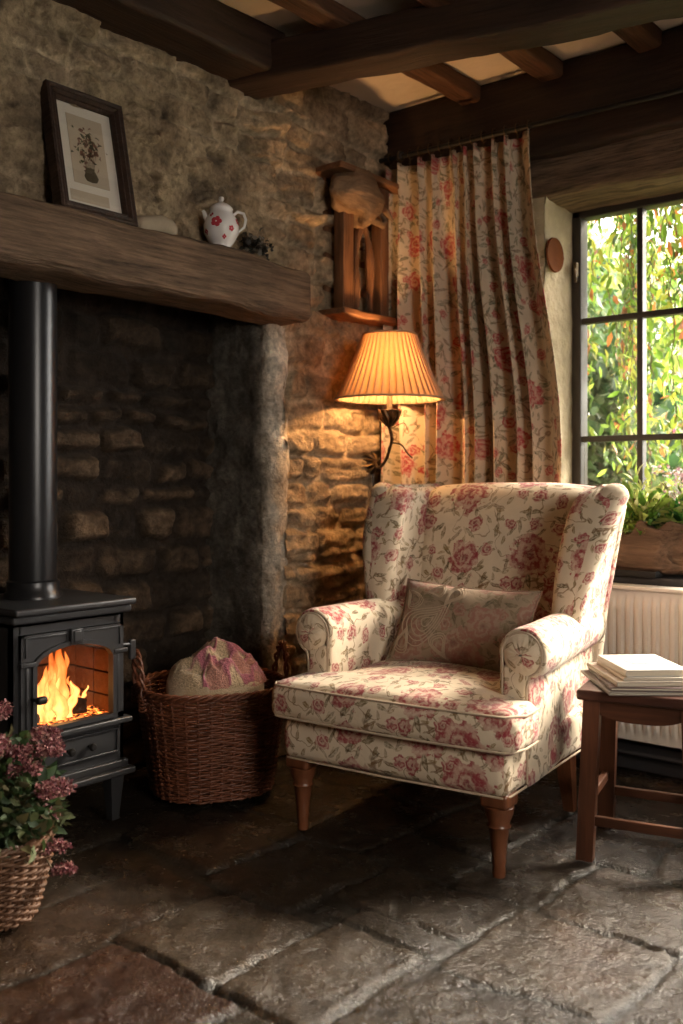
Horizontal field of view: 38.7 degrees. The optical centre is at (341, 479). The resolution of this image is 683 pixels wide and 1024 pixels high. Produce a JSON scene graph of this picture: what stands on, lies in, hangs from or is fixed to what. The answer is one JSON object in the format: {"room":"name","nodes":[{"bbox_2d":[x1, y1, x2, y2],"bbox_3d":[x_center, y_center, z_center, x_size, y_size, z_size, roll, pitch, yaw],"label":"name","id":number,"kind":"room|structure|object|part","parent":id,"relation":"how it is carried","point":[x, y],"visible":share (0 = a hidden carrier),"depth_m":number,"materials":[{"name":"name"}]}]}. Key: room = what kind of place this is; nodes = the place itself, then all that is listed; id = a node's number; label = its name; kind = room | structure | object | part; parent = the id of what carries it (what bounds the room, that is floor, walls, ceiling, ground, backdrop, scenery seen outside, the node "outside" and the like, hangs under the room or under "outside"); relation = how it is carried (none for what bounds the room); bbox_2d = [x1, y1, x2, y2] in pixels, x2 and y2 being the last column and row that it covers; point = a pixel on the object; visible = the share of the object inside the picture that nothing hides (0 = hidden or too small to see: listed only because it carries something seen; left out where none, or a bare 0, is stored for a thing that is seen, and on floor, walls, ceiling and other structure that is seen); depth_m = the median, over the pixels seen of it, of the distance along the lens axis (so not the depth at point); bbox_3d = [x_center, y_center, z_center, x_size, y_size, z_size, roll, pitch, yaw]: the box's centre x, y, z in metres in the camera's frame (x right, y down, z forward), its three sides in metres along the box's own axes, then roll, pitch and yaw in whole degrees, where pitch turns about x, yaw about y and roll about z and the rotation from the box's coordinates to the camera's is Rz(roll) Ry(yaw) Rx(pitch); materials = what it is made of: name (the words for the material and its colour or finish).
{"room":"traditional dwelling","nodes":[
{"label":"traditional dwelling","id":0,"kind":"room"},
{"bbox_2d":[0,277,214,764],"bbox_3d":[-1.132,0.005,3.358,0.078,2.190,1.890,0,0,40],"label":"wall","id":1,"kind":"structure","parent":0,"point":[134,518],"depth_m":3.77,"materials":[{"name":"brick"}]},
{"bbox_2d":[204,314,289,755],"bbox_3d":[-0.413,0.200,3.971,0.421,1.800,0.131,0,0,23],"label":"stone pillar","id":2,"kind":"structure","parent":1,"relation":"attached to","point":[247,485],"depth_m":3.92,"materials":[{"name":"stone"}]},
{"bbox_2d":[0,0,388,677],"bbox_3d":[-0.734,-0.298,3.304,0.079,2.796,3.118,0,0,40],"label":"wall","id":3,"kind":"structure","parent":0,"point":[194,139],"depth_m":3.86,"materials":[{"name":"stone"}]},
{"bbox_2d":[0,192,310,325],"bbox_3d":[-0.915,-0.734,3.043,0.259,0.235,2.245,0,0,40],"label":"mantel beam","id":4,"kind":"structure","parent":3,"relation":"attached to","point":[69,248],"depth_m":3.20,"materials":[{"name":"brown wood"}]},
{"bbox_2d":[40,79,137,226],"bbox_3d":[-0.809,-1.037,3.122,0.132,0.424,0.290,0,0,40],"label":"picture frame","id":5,"kind":"object","parent":4,"relation":"on","point":[88,157],"visible":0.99,"depth_m":3.12,"materials":[{"name":"brown wood"}]},
{"bbox_2d":[65,112,109,208],"bbox_3d":[-0.818,-1.025,3.117,0.001,0.298,0.156,-15,-10,39],"label":"print","id":6,"kind":"object","parent":5,"relation":"attached to","point":[87,156],"depth_m":3.12,"materials":[{"name":"paper"}]},
{"bbox_2d":[137,215,177,234],"bbox_3d":[-0.642,-0.866,3.319,0.172,0.078,0.081,0,0,-41],"label":"rounded stone","id":7,"kind":"object","parent":4,"relation":"on","point":[161,223],"visible":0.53,"depth_m":3.29,"materials":[{"name":"beige stone"}]},
{"bbox_2d":[202,196,246,246],"bbox_3d":[-0.432,-0.932,3.529,0.138,0.198,0.129,0,0,26],"label":"teapot","id":8,"kind":"object","parent":4,"relation":"on","point":[221,226],"visible":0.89,"depth_m":3.49,"materials":[{"name":"ceramic"}]},
{"bbox_3d":[-0.488,-0.953,3.518,0.037,0.049,0.027,0,0,-15],"label":"spout","id":9,"kind":"part","parent":8,"relation":"part of","materials":[{"name":"white ceramic"}]},
{"bbox_2d":[211,216,221,225],"bbox_3d":[-0.446,-0.925,3.471,0.041,0.038,0.007,0,0,8],"label":"flower","id":10,"kind":"object","parent":8,"relation":"on","point":[215,220],"depth_m":3.47,"materials":[{"name":"paint"}]},
{"bbox_3d":[-0.437,-1.007,3.532,0.082,0.048,0.082,0,0,-15],"label":"lid","id":11,"kind":"part","parent":8,"relation":"part of","materials":[{"name":"white ceramic"}]},
{"bbox_3d":[-0.373,-0.943,3.549,0.059,0.082,0.011,0,0,-15],"label":"handle","id":12,"kind":"part","parent":8,"relation":"part of","materials":[{"name":"white ceramic"}]},
{"bbox_2d":[236,227,273,259],"bbox_3d":[-0.326,-0.881,3.692,0.133,0.145,0.160,0,0,3],"label":"posy","id":13,"kind":"object","parent":4,"relation":"on","point":[254,245],"visible":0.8,"depth_m":3.67,"materials":[{"name":"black plant"}]},
{"bbox_2d":[53,0,285,79],"bbox_3d":[-1.660,-1.592,2.084,0.247,0.189,4.261,0,0,40],"label":"trim","id":14,"kind":"structure","parent":3,"relation":"attached to","point":[213,36],"depth_m":3.35,"materials":[{"name":"brown wood"}]},
{"bbox_2d":[315,160,398,327],"bbox_3d":[0.106,-0.995,4.225,0.176,0.622,0.552,0,0,40],"label":"wall shelf","id":15,"kind":"object","parent":3,"relation":"attached to","point":[346,291],"visible":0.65,"depth_m":4.13,"materials":[{"name":"brown wood"}]},
{"bbox_3d":[0.010,-1.001,4.096,0.058,0.563,0.070,0,0,40],"label":"post","id":16,"kind":"part","parent":15,"relation":"part of","materials":[{"name":"brown wood"}]},
{"bbox_3d":[0.119,-0.700,4.241,0.153,0.032,0.512,0,0,40],"label":"shelf","id":17,"kind":"part","parent":15,"relation":"part of","materials":[{"name":"brown wood"}]},
{"bbox_2d":[329,166,393,228],"bbox_3d":[0.092,-1.190,4.136,0.177,0.259,0.416,0,0,40],"label":"wood burl","id":18,"kind":"object","parent":15,"relation":"attached to","point":[357,192],"visible":0.91,"depth_m":4.03,"materials":[{"name":"brown wood"}]},
{"bbox_3d":[0.170,-1.002,4.295,0.060,0.563,0.062,0,0,40],"label":"post","id":19,"kind":"part","parent":15,"relation":"part of","materials":[{"name":"brown wood"}]},
{"bbox_2d":[333,330,445,485],"bbox_3d":[0.188,-0.130,4.027,0.494,0.949,0.465,0,0,43],"label":"wall lamp","id":20,"kind":"object","parent":3,"relation":"attached to","point":[389,368],"visible":1,"depth_m":3.90,"materials":[{"name":"fabric"}]},
{"bbox_3d":[0.176,-0.133,4.154,0.027,0.170,0.302,0,0,-11],"label":"curved arm","id":21,"kind":"part","parent":20,"relation":"part of","materials":[{"name":"brown metal"}]},
{"bbox_3d":[0.199,-0.333,4.017,0.465,0.008,0.465,0,0,40],"label":"shade trim","id":22,"kind":"part","parent":20,"relation":"part of","materials":[{"name":"fabric"}]},
{"bbox_3d":[0.199,-0.600,4.017,0.231,0.008,0.231,0,0,40],"label":"shade trim","id":23,"kind":"part","parent":20,"relation":"part of","materials":[{"name":"fabric"}]},
{"bbox_3d":[0.199,-0.465,4.017,0.457,0.274,0.457,0,0,40],"label":"lamp shade","id":24,"kind":"part","parent":20,"relation":"part of","materials":[{"name":"fabric"}]},
{"bbox_2d":[228,0,682,99],"bbox_3d":[0.930,-1.555,3.107,3.000,0.165,0.199,0,0,26],"label":"ceiling beam","id":25,"kind":"structure","parent":3,"relation":"attached to","point":[419,37],"depth_m":3.33,"materials":[{"name":"brown wood"}]},
{"bbox_2d":[379,87,682,163],"bbox_3d":[1.166,-1.397,3.537,2.560,0.086,0.069,0,0,40],"label":"curtain rod","id":26,"kind":"object","parent":3,"relation":"attached to","point":[402,156],"visible":0.99,"depth_m":3.81,"materials":[{"name":"metal"}]},
{"bbox_2d":[381,120,561,485],"bbox_3d":[0.550,-0.189,4.060,0.898,2.518,0.142,0,0,40],"label":"curtain","id":27,"kind":"object","parent":26,"relation":"hanging from","point":[465,276],"visible":0.57,"depth_m":4.05,"materials":[{"name":"beige fabric"}]},
{"bbox_2d":[0,754,682,1023],"bbox_3d":[0.002,1.109,1.169,5.100,0.029,5.994,0,0,40],"label":"floor","id":28,"kind":"structure","parent":0,"point":[390,907],"depth_m":2.48,"materials":[{"name":"grey stone"}]},
{"bbox_2d":[0,824,55,931],"bbox_3d":[-0.877,0.980,2.433,0.313,0.218,0.311,0,0,27],"label":"flower basket","id":29,"kind":"object","parent":28,"relation":"on","point":[18,906],"visible":0.7,"depth_m":2.35,"materials":[{"name":"wicker"}]},
{"bbox_2d":[0,698,77,877],"bbox_3d":[-0.881,0.757,2.429,0.395,0.453,0.417,0,0,44],"label":"plant","id":30,"kind":"object","parent":29,"relation":"in","point":[23,816],"visible":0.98,"depth_m":2.40,"materials":[{"name":"green plant"}]},
{"bbox_2d":[0,279,135,820],"bbox_3d":[-0.947,0.030,3.127,0.442,2.141,0.493,0,0,40],"label":"wood stove","id":31,"kind":"object","parent":28,"relation":"on","point":[40,619],"visible":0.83,"depth_m":3.07,"materials":[{"name":"metal"}]},
{"bbox_3d":[-0.897,0.652,2.882,0.050,0.024,0.036,0,0,40],"label":"door knob","id":32,"kind":"part","parent":31,"relation":"part of","materials":[{"name":"metal"}]},
{"bbox_3d":[-0.965,0.402,3.112,0.432,0.048,0.436,0,0,40],"label":"plate","id":33,"kind":"part","parent":31,"relation":"part of","materials":[{"name":"metal"}]},
{"bbox_3d":[-0.831,0.614,3.011,0.016,0.303,0.370,0,0,40],"label":"door panel","id":34,"kind":"part","parent":31,"relation":"part of","materials":[{"name":"metal"}]},
{"bbox_3d":[-0.831,0.614,3.011,0.016,0.303,0.370,0,0,40],"label":"door","id":35,"kind":"part","parent":31,"relation":"part of","materials":[{"name":"metal"}]},
{"bbox_3d":[-0.833,0.837,2.990,0.033,0.026,0.025,0,0,40],"label":"drawer knob","id":36,"kind":"part","parent":31,"relation":"part of","materials":[{"name":"metal"}]},
{"bbox_2d":[37,705,106,727],"bbox_3d":[-0.960,0.752,3.119,0.300,0.019,0.355,0,0,40],"label":"embers","id":37,"kind":"object","parent":31,"relation":"on","point":[91,710],"visible":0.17,"depth_m":3.12,"materials":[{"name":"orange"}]},
{"bbox_2d":[37,652,88,722],"bbox_3d":[-0.891,0.626,3.098,0.140,0.243,0.269,0,0,31],"label":"fire","id":38,"kind":"object","parent":37,"relation":"on","point":[52,685],"visible":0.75,"depth_m":3.03,"materials":[{"name":"orange"}]},
{"bbox_2d":[72,697,86,713],"bbox_3d":[-0.973,0.737,3.110,0.313,0.070,0.071,0,0,-21],"label":"log","id":39,"kind":"object","parent":37,"relation":"on","point":[81,706],"visible":0.15,"depth_m":3.13,"materials":[{"name":"brown wood"}]},
{"bbox_3d":[-0.819,0.602,3.001,0.024,0.287,0.386,0,0,40],"label":"keystone trim","id":40,"kind":"part","parent":31,"relation":"part of","materials":[{"name":"metal"}]},
{"bbox_3d":[-0.822,0.626,3.003,0.012,0.265,0.303,0,0,40],"label":"arch moulding","id":41,"kind":"part","parent":31,"relation":"part of","materials":[{"name":"metal"}]},
{"bbox_3d":[-0.834,0.838,3.014,0.017,0.081,0.345,0,0,40],"label":"ash drawer","id":42,"kind":"part","parent":31,"relation":"part of","materials":[{"name":"metal"}]},
{"bbox_3d":[-0.969,0.925,3.116,0.416,0.045,0.448,0,0,40],"label":"plate","id":43,"kind":"part","parent":31,"relation":"part of","materials":[{"name":"metal"}]},
{"bbox_3d":[-0.783,0.837,3.049,0.033,0.026,0.025,0,0,40],"label":"drawer knob","id":44,"kind":"part","parent":31,"relation":"part of","materials":[{"name":"metal"}]},
{"bbox_3d":[-0.743,1.020,3.160,0.052,0.161,0.052,0,0,40],"label":"leg","id":45,"kind":"part","parent":31,"relation":"part of","materials":[{"name":"metal"}]},
{"bbox_3d":[-0.707,0.560,3.202,0.016,0.068,0.070,0,0,40],"label":"handle","id":46,"kind":"part","parent":31,"relation":"part of","materials":[{"name":"metal"}]},
{"bbox_2d":[131,639,289,804],"bbox_3d":[-0.463,0.838,3.469,0.559,0.503,0.515,0,0,-22],"label":"wicker basket","id":47,"kind":"object","parent":28,"relation":"on","point":[183,776],"visible":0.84,"depth_m":3.27,"materials":[{"name":"brown wicker"}]},
{"bbox_3d":[-0.702,0.688,3.373,0.043,0.203,0.178,0,0,-22],"label":"handle","id":48,"kind":"part","parent":47,"relation":"part of","materials":[{"name":"brown wicker"}]},
{"bbox_2d":[166,637,266,722],"bbox_3d":[-0.446,0.710,3.469,0.358,0.302,0.271,0,0,5],"label":"cloth bundle","id":49,"kind":"object","parent":47,"relation":"in","point":[220,666],"visible":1,"depth_m":3.39,"materials":[{"name":"beige fabric"}]},
{"bbox_3d":[-0.225,0.688,3.566,0.043,0.203,0.178,0,0,-22],"label":"handle","id":50,"kind":"part","parent":47,"relation":"part of","materials":[{"name":"brown wicker"}]},
{"bbox_2d":[272,482,628,878],"bbox_3d":[0.410,0.554,3.264,0.983,1.092,1.111,0,0,33],"label":"armchair","id":51,"kind":"object","parent":28,"relation":"on","point":[487,734],"visible":0.94,"depth_m":3.06,"materials":[{"name":"beige fabric"}]},
{"bbox_3d":[-0.122,0.980,3.068,0.086,0.240,0.086,0,0,34],"label":"leg","id":52,"kind":"part","parent":51,"relation":"part of","materials":[{"name":"brown wood"}]},
{"bbox_3d":[-0.071,0.695,3.155,0.072,0.330,0.024,0,0,33],"label":"panel","id":53,"kind":"part","parent":51,"relation":"part of","materials":[{"name":"beige fabric"}]},
{"bbox_3d":[0.112,0.644,3.438,0.150,0.452,0.697,0,0,37],"label":"arm","id":54,"kind":"part","parent":51,"relation":"part of"},
{"bbox_2d":[272,660,538,755],"bbox_3d":[0.311,0.676,3.114,0.834,0.157,0.749,0,0,33],"label":"seat cushion","id":55,"kind":"object","parent":51,"relation":"on","point":[449,709],"depth_m":2.82,"materials":[{"name":"fabric"}]},
{"bbox_3d":[0.368,0.805,3.199,0.760,0.140,0.874,0,0,33],"label":"seat","id":56,"kind":"part","parent":51,"relation":"part of","materials":[{"name":"beige fabric"}]},
{"bbox_2d":[385,578,542,671],"bbox_3d":[0.399,0.490,3.230,0.508,0.290,0.186,0,0,31],"label":"throw pillow","id":57,"kind":"object","parent":51,"relation":"on","point":[442,623],"visible":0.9,"depth_m":3.18,"materials":[{"name":"fabric"}]},
{"bbox_3d":[0.437,0.980,2.698,0.086,0.240,0.086,0,0,33],"label":"leg","id":58,"kind":"part","parent":51,"relation":"part of","materials":[{"name":"brown wood"}]},
{"bbox_3d":[0.497,0.695,2.778,0.072,0.330,0.024,0,0,34],"label":"panel","id":59,"kind":"part","parent":51,"relation":"part of","materials":[{"name":"beige fabric"}]},
{"bbox_3d":[0.686,0.643,3.058,0.152,0.452,0.700,0,0,30],"label":"arm","id":60,"kind":"part","parent":51,"relation":"part of"},
{"bbox_3d":[0.746,0.978,3.213,0.056,0.245,0.095,0,0,33],"label":"leg","id":61,"kind":"part","parent":51,"relation":"part of","materials":[{"name":"brown wood"}]},
{"bbox_2d":[575,679,682,862],"bbox_3d":[0.913,0.854,2.896,0.352,0.493,0.352,0,0,26],"label":"wooden stool","id":62,"kind":"object","parent":28,"relation":"on","point":[601,714],"visible":0.76,"depth_m":2.81,"materials":[{"name":"brown wood"}]},
{"bbox_3d":[0.720,0.869,2.827,0.065,0.463,0.059,0,0,26],"label":"leg","id":63,"kind":"part","parent":62,"relation":"part of","materials":[{"name":"brown wood"}]},
{"bbox_3d":[0.848,0.869,3.090,0.065,0.463,0.059,0,0,26],"label":"leg","id":64,"kind":"part","parent":62,"relation":"part of","materials":[{"name":"brown wood"}]},
{"bbox_3d":[0.913,0.622,2.896,0.350,0.030,0.350,0,0,26],"label":"seat","id":65,"kind":"part","parent":62,"relation":"part of","materials":[{"name":"brown wood"}]},
{"bbox_2d":[581,670,682,695],"bbox_3d":[0.890,0.602,2.894,0.276,0.010,0.329,0,0,0],"label":"book","id":66,"kind":"object","parent":62,"relation":"on","point":[587,673],"visible":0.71,"depth_m":2.73,"materials":[{"name":"beige paper"}]},
{"bbox_2d":[588,668,682,691],"bbox_3d":[0.897,0.591,2.894,0.260,0.011,0.318,0,0,3],"label":"book","id":67,"kind":"object","parent":66,"relation":"on","point":[609,685],"visible":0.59,"depth_m":2.74,"materials":[{"name":"beige paper"}]},
{"bbox_2d":[586,662,682,686],"bbox_3d":[0.897,0.578,2.899,0.249,0.014,0.302,0,0,-2],"label":"book","id":68,"kind":"object","parent":67,"relation":"on","point":[594,666],"visible":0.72,"depth_m":2.75,"materials":[{"name":"white paper"}]},
{"bbox_2d":[596,660,682,680],"bbox_3d":[0.907,0.566,2.896,0.222,0.009,0.276,0,0,-1],"label":"book","id":69,"kind":"object","parent":68,"relation":"on","point":[612,671],"visible":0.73,"depth_m":2.76,"materials":[{"name":"beige paper"}]},
{"bbox_2d":[597,654,682,676],"bbox_3d":[0.892,0.551,2.893,0.183,0.021,0.249,0,0,-4],"label":"book","id":70,"kind":"object","parent":69,"relation":"on","point":[628,665],"visible":1,"depth_m":2.84,"materials":[{"name":"white paper"}]},
{"bbox_3d":[0.978,0.869,2.701,0.065,0.463,0.059,0,0,26],"label":"leg","id":71,"kind":"part","parent":62,"relation":"part of","materials":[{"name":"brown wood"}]},
{"bbox_2d":[603,583,682,749],"bbox_3d":[1.369,0.742,3.407,1.534,0.696,0.090,0,0,40],"label":"radiator","id":72,"kind":"object","parent":28,"relation":"on","point":[641,619],"visible":0.37,"depth_m":3.57,"materials":[{"name":"metal"}]},
{"bbox_2d":[612,583,682,593],"bbox_3d":[1.401,0.401,3.381,1.452,0.014,0.090,0,0,40],"label":"grille","id":73,"kind":"object","parent":72,"relation":"attached to","point":[617,588],"depth_m":3.59,"materials":[{"name":"metal"}]},
{"bbox_2d":[218,0,682,111],"bbox_3d":[-0.015,-1.710,1.188,5.050,0.080,6.000,0,0,40],"label":"ceiling","id":74,"kind":"structure","parent":0,"point":[391,92],"depth_m":3.83,"materials":[{"name":"paint"}]},
{"bbox_2d":[532,197,681,750],"bbox_3d":[1.820,-0.260,3.375,5.050,2.920,0.330,0,0,40],"label":"wall","id":75,"kind":"structure","parent":0,"point":[551,220],"depth_m":4.11,"materials":[{"name":"paint"}]},
{"bbox_2d":[268,0,480,105],"bbox_3d":[-1.079,-1.642,2.198,0.116,0.086,5.180,0,0,40],"label":"ceiling beam","id":76,"kind":"structure","parent":75,"relation":"attached to","point":[323,14],"depth_m":3.82,"materials":[{"name":"red wood"}]},
{"bbox_2d":[416,0,562,81],"bbox_3d":[-0.788,-1.643,1.954,0.115,0.087,5.180,0,0,40],"label":"ceiling beam","id":77,"kind":"structure","parent":75,"relation":"attached to","point":[538,62],"depth_m":3.74,"materials":[{"name":"red wood"}]},
{"bbox_2d":[383,25,682,169],"bbox_3d":[1.935,-1.485,3.100,4.422,0.406,0.221,0,0,40],"label":"ceiling beam","id":78,"kind":"structure","parent":75,"relation":"attached to","point":[618,73],"depth_m":3.84,"materials":[{"name":"brown wood"}]},
{"bbox_2d":[546,237,564,272],"bbox_3d":[0.883,-0.930,4.027,0.020,0.144,0.159,0,0,40],"label":"wall plate","id":79,"kind":"object","parent":75,"relation":"attached to","point":[555,258],"visible":1,"depth_m":4.02,"materials":[{"name":"ceramic"}]},
{"bbox_2d":[530,127,682,212],"bbox_3d":[1.831,-1.248,3.349,2.700,0.228,0.368,1,0,40],"label":"wooden beam","id":80,"kind":"structure","parent":75,"relation":"attached to","point":[646,166],"depth_m":3.83,"materials":[{"name":"brown wood"}]},
{"bbox_2d":[572,192,682,489],"bbox_3d":[1.792,-0.393,3.528,2.080,1.545,0.121,0,0,40],"label":"window","id":81,"kind":"structure","parent":75,"relation":"in","point":[580,320],"depth_m":4.14,"materials":[{"name":"paint"}]},
{"bbox_2d":[588,204,682,522],"bbox_3d":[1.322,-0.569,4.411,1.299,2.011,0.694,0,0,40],"label":"foliage","id":82,"kind":"object","parent":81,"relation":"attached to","point":[628,344],"visible":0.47,"depth_m":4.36,"materials":[{"name":"green plant"}]},
{"bbox_2d":[576,739,682,778],"bbox_3d":[1.731,1.050,3.151,2.400,0.100,0.071,0,0,40],"label":"baseboard","id":83,"kind":"structure","parent":75,"relation":"attached to","point":[663,761],"depth_m":3.64,"materials":[{"name":"stone"}]},
{"bbox_2d":[612,22,662,52],"bbox_3d":[-0.480,-1.642,1.695,0.120,0.087,5.180,0,0,40],"label":"ceiling beam","id":84,"kind":"structure","parent":75,"relation":"attached to","point":[645,37],"depth_m":3.55,"materials":[{"name":"red wood"}]},
{"bbox_2d":[613,575,682,587],"bbox_3d":[1.709,0.385,3.429,2.070,0.032,0.310,0,0,40],"label":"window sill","id":85,"kind":"structure","parent":75,"relation":"attached to","point":[672,580],"depth_m":3.68,"materials":[{"name":"stone"}]},
{"bbox_2d":[614,569,669,577],"bbox_3d":[1.108,0.356,3.809,0.322,0.024,0.172,0,0,40],"label":"tray","id":86,"kind":"object","parent":85,"relation":"on","point":[630,573],"visible":0.28,"depth_m":3.69,"materials":[{"name":"metal"}]},
{"bbox_2d":[615,520,682,574],"bbox_3d":[1.230,0.260,3.791,0.485,0.216,0.288,0,0,40],"label":"planter","id":87,"kind":"object","parent":85,"relation":"on","point":[661,549],"visible":0.69,"depth_m":3.67,"materials":[{"name":"wood"}]},
{"bbox_2d":[622,463,681,534],"bbox_3d":[1.191,0.114,3.812,0.341,0.360,0.356,0,0,7],"label":"potted plant","id":88,"kind":"object","parent":87,"relation":"in","point":[641,501],"visible":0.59,"depth_m":3.77,"materials":[{"name":"green plant"}]},
{"bbox_2d":[648,463,682,531],"bbox_3d":[1.341,0.102,3.727,0.369,0.336,0.288,0,0,40],"label":"potted plant","id":89,"kind":"object","parent":87,"relation":"in","point":[670,512],"visible":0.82,"depth_m":3.71,"materials":[{"name":"green plant"}]},
{"bbox_3d":[-1.746,-0.260,2.640,0.630,2.920,6.000,0,0,40],"label":"wall","id":90,"kind":"structure","parent":0,"visible":0},
{"bbox_2d":[1,277,214,314],"bbox_3d":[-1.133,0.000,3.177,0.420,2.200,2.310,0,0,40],"label":"trim","id":91,"kind":"structure","parent":90,"relation":"attached to","point":[1,277],"depth_m":3.50,"materials":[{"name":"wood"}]},
{"label":"outside","id":92,"kind":"structure","parent":0,"visible":0},
{"bbox_3d":[5.506,1.199,9.674,14.000,0.085,14.000,0,0,40],"label":"ground","id":93,"kind":"structure","parent":92,"visible":0},
{"bbox_2d":[607,350,682,491],"bbox_3d":[2.199,0.125,6.831,1.693,1.971,1.794,0,0,-19],"label":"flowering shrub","id":94,"kind":"object","parent":93,"relation":"on","point":[668,430],"visible":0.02,"depth_m":6.43,"materials":[{"name":"green plant"}]},
{"bbox_2d":[650,373,682,432],"bbox_3d":[3.177,-0.025,6.856,2.344,2.270,1.364,0,0,21],"label":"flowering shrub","id":95,"kind":"object","parent":93,"relation":"on","point":[668,379],"visible":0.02,"depth_m":7.43,"materials":[{"name":"green plant"}]},
{"bbox_2d":[651,479,682,502],"bbox_3d":[1.939,0.534,5.264,0.930,1.154,1.262,0,0,-41],"label":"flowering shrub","id":96,"kind":"object","parent":93,"relation":"on","point":[677,479],"visible":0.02,"depth_m":5.29,"materials":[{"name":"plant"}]}
]}

